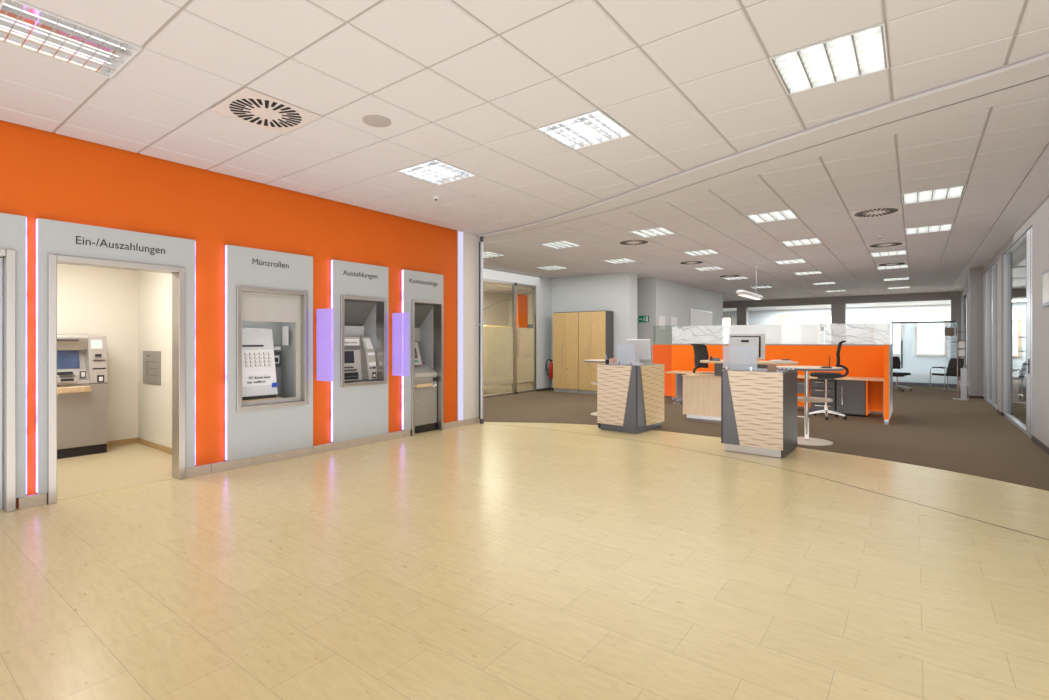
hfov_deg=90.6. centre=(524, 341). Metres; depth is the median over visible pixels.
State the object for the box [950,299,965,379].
wall column
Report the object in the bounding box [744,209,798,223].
ceiling light
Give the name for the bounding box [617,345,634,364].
screen
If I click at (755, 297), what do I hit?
diffuser
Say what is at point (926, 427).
floor
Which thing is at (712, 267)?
ceiling light
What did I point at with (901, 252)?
ceiling light
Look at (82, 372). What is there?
machine
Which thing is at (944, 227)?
ceiling light
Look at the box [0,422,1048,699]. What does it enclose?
floor
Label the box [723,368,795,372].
countertop
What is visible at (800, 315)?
window
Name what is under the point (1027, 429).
door
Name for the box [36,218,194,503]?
portal
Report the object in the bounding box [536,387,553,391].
baseboard
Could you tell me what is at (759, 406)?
counter
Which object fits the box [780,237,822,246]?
ceiling light
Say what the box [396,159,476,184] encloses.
ceiling light
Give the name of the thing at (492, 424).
trim
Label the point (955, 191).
ceiling light
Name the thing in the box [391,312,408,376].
privacy screen
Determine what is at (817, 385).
drawer pedestal
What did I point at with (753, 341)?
monitor
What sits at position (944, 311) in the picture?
window
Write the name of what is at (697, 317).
whiteboard
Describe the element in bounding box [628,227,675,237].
ceiling light
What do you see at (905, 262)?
ceiling vent
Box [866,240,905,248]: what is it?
ceiling vent
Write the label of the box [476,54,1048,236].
trim
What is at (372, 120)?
ceiling speaker
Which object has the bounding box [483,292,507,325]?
wall
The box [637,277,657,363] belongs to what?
wall
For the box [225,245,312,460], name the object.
panel
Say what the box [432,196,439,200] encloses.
smoke detector
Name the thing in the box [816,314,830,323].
window
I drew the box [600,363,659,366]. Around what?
countertop
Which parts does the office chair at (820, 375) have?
leg, seat, leg, backrest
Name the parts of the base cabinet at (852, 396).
panel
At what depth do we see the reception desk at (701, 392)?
9.15 m
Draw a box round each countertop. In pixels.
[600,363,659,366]
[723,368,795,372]
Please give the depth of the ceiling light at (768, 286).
17.80 m
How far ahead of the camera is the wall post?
9.02 m
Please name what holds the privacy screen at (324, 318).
attached to the wall at (44, 174)
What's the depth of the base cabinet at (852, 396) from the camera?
9.88 m
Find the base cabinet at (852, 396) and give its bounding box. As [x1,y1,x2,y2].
[836,380,869,416]
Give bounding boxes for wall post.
[477,236,483,423]
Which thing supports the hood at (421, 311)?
attached to the atm
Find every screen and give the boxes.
[315,308,333,381]
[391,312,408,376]
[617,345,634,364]
[652,344,671,395]
[672,319,892,424]
[725,345,756,370]
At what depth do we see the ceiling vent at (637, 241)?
9.70 m
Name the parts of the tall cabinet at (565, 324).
door, door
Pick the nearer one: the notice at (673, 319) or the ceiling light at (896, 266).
the ceiling light at (896, 266)
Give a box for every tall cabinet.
[483,325,511,326]
[553,311,578,392]
[579,310,612,393]
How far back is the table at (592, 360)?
9.93 m
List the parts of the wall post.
rail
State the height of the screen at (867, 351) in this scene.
1.856 m
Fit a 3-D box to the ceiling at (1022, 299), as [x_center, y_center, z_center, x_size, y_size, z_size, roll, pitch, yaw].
[13.232,-1.585,23.396,19.000,0.070,2.900,0,0,37]
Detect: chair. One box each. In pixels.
[691,344,713,373]
[809,341,848,419]
[893,357,911,390]
[929,358,963,391]
[1013,361,1025,396]
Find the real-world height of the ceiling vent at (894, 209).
0.016 m
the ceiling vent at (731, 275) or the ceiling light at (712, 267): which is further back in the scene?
the ceiling vent at (731, 275)
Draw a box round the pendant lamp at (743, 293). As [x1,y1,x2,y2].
[736,264,762,299]
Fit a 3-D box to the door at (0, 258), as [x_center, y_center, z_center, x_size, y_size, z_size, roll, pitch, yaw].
[-4.734,0.360,4.040,0.050,2.130,0.950,0,0,37]
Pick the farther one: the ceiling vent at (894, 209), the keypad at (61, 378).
the ceiling vent at (894, 209)
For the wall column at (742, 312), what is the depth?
23.75 m
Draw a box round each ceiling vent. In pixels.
[209,87,321,134]
[612,238,655,246]
[674,260,707,264]
[717,274,741,277]
[849,204,902,219]
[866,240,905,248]
[876,261,907,266]
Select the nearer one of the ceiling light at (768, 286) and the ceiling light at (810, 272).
the ceiling light at (810, 272)
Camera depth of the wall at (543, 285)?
14.95 m
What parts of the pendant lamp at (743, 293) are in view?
lamp shade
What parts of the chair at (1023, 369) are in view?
seat, backrest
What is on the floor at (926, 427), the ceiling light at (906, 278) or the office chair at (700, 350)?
the office chair at (700, 350)
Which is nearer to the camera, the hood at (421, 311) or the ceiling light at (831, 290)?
the hood at (421, 311)
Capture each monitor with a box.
[626,339,650,363]
[729,333,764,361]
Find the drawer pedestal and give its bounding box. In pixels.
[811,379,835,413]
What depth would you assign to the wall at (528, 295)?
20.32 m
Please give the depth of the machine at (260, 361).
6.26 m
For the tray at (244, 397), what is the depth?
6.16 m
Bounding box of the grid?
[0,0,1048,296]
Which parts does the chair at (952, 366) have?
frame, seat, frame, backrest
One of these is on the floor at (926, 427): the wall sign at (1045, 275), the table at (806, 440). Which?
the table at (806, 440)
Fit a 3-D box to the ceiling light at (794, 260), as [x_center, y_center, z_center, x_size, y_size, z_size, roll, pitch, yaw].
[6.172,-1.890,12.069,0.620,0.094,0.620,0,0,37]
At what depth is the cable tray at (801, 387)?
10.81 m
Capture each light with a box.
[0,0,141,78]
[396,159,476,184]
[458,231,462,420]
[483,251,504,257]
[534,265,567,269]
[536,109,632,149]
[537,240,581,248]
[600,258,636,263]
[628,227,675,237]
[681,249,719,255]
[692,266,723,270]
[723,276,749,279]
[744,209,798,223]
[750,285,770,287]
[769,22,888,94]
[773,259,806,264]
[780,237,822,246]
[794,271,822,274]
[812,282,835,284]
[826,290,845,291]
[870,250,906,256]
[877,265,907,269]
[883,277,908,280]
[888,286,909,288]
[902,185,965,204]
[905,223,953,234]
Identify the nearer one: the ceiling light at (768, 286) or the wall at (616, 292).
the wall at (616, 292)
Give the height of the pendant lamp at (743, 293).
0.844 m
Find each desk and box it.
[666,371,883,418]
[682,360,798,422]
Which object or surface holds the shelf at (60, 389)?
attached to the machine at (82, 372)
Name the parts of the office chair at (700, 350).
backrest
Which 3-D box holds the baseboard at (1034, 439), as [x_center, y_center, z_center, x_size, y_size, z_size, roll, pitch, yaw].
[7.623,1.385,7.873,0.530,0.081,13.750,0,0,37]
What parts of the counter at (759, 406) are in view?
panel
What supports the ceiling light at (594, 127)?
attached to the grid
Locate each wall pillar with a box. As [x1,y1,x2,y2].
[457,231,479,420]
[968,267,984,395]
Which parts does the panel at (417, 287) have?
steel frame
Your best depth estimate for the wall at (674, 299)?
16.81 m
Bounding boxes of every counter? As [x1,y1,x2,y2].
[597,363,663,433]
[721,368,797,457]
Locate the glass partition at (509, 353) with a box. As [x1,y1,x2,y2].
[483,278,535,398]
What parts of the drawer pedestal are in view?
drawer, drawer, drawer, drawer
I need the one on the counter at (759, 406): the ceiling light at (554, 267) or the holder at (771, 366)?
the holder at (771, 366)
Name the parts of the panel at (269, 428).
steel frame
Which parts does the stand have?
post, post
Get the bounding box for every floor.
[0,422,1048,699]
[483,378,1048,490]
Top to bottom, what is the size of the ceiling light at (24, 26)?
0.094 m
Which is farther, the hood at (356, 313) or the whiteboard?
the whiteboard
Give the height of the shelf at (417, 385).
0.050 m
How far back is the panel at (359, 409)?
7.11 m
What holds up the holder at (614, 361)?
on the counter at (630, 398)
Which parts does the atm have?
light panel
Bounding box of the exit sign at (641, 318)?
[639,316,648,321]
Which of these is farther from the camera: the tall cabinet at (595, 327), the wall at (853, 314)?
the wall at (853, 314)
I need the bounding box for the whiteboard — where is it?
[690,309,711,325]
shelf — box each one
[57,386,91,393]
[415,383,432,387]
[798,396,832,401]
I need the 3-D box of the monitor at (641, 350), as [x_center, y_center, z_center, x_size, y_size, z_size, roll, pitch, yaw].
[1.867,0.169,8.526,0.400,0.410,0.220,0,0,29]
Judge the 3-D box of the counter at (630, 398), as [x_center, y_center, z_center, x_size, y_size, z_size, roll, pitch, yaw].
[1.748,0.901,8.515,0.738,1.050,0.876,0,0,42]
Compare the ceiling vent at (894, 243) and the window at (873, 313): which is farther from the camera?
the window at (873, 313)
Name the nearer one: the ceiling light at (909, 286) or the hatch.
the hatch
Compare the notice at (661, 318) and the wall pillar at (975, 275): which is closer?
the wall pillar at (975, 275)
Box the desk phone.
[709,356,719,360]
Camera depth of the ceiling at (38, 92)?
4.19 m
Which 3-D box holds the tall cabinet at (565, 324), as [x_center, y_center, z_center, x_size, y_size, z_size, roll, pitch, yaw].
[1.267,0.303,14.685,0.840,2.246,0.492,0,0,37]
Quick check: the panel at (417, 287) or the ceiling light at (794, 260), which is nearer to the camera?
the panel at (417, 287)
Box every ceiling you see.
[0,0,1048,301]
[723,297,1025,311]
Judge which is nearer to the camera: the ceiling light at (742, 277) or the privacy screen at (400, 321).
the privacy screen at (400, 321)
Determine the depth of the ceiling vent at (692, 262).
12.15 m
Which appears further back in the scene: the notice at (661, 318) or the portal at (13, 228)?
the notice at (661, 318)
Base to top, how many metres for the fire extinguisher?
0.560 m
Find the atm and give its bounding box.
[415,304,436,433]
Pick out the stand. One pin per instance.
(961, 344)
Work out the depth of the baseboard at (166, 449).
7.08 m
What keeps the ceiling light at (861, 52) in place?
attached to the grid
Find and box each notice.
[659,315,664,329]
[671,317,676,328]
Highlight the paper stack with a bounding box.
[769,359,791,361]
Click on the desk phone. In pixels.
(711, 358)
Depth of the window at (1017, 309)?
20.37 m
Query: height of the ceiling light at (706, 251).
0.094 m
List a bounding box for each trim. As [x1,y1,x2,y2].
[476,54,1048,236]
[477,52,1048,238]
[486,75,1048,237]
[492,424,1047,539]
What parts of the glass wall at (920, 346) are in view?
post, pull handle, rail, rail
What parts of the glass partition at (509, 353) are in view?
pull handle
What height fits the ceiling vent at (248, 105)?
0.016 m
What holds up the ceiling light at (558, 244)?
attached to the grid
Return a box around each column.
[517,294,527,327]
[737,307,747,324]
[831,304,845,322]
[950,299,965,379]
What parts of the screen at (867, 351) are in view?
glass panel, panel, glass panel, return panel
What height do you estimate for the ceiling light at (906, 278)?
0.094 m
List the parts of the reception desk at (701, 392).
panel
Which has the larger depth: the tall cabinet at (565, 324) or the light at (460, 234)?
the tall cabinet at (565, 324)
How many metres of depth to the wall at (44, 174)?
5.67 m
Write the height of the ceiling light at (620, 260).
0.094 m
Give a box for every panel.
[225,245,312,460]
[331,260,387,442]
[401,269,443,435]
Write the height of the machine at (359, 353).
1.110 m
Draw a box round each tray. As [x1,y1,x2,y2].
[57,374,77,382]
[242,395,275,399]
[798,381,804,392]
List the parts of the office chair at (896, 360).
backrest, seat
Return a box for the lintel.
[723,289,1025,307]
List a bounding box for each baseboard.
[18,421,458,508]
[107,438,171,453]
[459,417,479,426]
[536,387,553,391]
[968,394,1048,454]
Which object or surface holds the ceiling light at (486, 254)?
attached to the grid
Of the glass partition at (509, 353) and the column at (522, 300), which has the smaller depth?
the glass partition at (509, 353)
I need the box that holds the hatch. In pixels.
[143,351,160,384]
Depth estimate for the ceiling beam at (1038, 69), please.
4.69 m
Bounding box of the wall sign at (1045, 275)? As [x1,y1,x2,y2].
[1042,269,1048,306]
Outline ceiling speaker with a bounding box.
[363,115,390,126]
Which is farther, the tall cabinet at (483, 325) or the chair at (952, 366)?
the tall cabinet at (483, 325)
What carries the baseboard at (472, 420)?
attached to the wall pillar at (470, 241)
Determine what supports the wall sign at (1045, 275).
attached to the wall at (1040, 216)
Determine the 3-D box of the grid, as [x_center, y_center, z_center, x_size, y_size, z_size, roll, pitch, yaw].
[2.071,-1.855,11.297,17.500,0.001,29.458,0,0,37]
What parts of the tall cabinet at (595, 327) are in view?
door, door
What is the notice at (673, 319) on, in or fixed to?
attached to the wall at (674, 299)
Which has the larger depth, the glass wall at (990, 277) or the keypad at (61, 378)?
the glass wall at (990, 277)
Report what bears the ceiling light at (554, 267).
attached to the grid
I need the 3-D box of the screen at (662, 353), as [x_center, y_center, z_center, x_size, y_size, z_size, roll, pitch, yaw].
[3.524,0.513,13.094,0.600,1.826,0.068,0,0,37]
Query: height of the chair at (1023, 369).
0.937 m
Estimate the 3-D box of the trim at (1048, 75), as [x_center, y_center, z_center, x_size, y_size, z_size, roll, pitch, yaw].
[2.978,-1.829,3.722,12.523,0.001,4.315,0,0,37]
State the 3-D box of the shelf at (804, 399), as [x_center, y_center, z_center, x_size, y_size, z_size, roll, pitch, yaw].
[4.057,0.823,7.360,0.540,0.025,0.540,0,0,37]
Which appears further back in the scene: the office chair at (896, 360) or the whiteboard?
the whiteboard
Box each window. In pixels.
[779,314,802,323]
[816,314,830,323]
[872,312,901,322]
[915,310,946,320]
[1013,308,1020,356]
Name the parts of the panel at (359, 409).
steel frame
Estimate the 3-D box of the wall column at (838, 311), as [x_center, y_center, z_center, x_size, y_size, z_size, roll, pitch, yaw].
[13.089,-0.060,21.627,0.500,2.980,0.400,0,0,37]
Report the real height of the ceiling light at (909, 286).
0.094 m
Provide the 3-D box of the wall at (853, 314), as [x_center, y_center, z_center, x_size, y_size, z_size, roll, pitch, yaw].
[14.089,-0.095,24.535,19.000,3.050,0.150,0,0,37]
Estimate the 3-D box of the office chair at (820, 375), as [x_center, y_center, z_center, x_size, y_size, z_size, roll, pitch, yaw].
[5.630,0.707,9.655,0.683,1.440,0.628,0,0,30]
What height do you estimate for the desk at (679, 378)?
0.718 m
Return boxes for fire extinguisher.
[545,359,552,377]
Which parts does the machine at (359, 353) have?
header plate, light panel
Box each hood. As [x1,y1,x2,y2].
[344,300,375,325]
[415,304,432,327]
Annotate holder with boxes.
[609,358,617,364]
[767,363,776,370]
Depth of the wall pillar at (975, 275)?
12.96 m
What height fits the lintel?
0.397 m
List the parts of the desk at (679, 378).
leg, leg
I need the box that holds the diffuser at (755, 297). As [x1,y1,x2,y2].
[739,295,760,299]
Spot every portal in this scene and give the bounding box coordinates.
[0,213,26,511]
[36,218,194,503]
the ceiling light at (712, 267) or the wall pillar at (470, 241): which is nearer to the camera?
the wall pillar at (470, 241)
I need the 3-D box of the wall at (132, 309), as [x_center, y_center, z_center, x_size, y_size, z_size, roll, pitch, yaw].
[-4.255,0.128,6.924,2.613,2.636,5.785,0,0,37]
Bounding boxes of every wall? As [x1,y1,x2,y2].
[0,120,456,508]
[57,263,432,447]
[483,267,551,388]
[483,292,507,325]
[508,294,531,325]
[552,272,636,386]
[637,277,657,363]
[658,279,722,343]
[723,302,1025,377]
[891,315,956,386]
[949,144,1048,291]
[961,196,1048,447]
[961,262,996,409]
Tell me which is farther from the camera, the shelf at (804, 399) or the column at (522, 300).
the column at (522, 300)
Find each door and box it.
[0,258,1,509]
[1003,227,1031,437]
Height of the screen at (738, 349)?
0.320 m
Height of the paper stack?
0.045 m
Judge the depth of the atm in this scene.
8.23 m
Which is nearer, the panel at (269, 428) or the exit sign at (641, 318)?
the panel at (269, 428)
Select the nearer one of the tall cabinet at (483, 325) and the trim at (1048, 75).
the trim at (1048, 75)
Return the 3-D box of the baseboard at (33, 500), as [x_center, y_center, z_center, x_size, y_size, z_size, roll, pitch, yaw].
[-4.501,1.381,4.183,0.051,0.098,11.270,0,0,37]
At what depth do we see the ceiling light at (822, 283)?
16.63 m
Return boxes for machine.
[57,334,107,458]
[242,291,300,405]
[344,300,376,380]
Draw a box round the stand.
[951,324,968,400]
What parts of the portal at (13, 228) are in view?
steel frame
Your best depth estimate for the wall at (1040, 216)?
7.22 m
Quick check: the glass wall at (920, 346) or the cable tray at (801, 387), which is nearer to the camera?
the cable tray at (801, 387)
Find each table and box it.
[584,359,630,415]
[776,366,843,445]

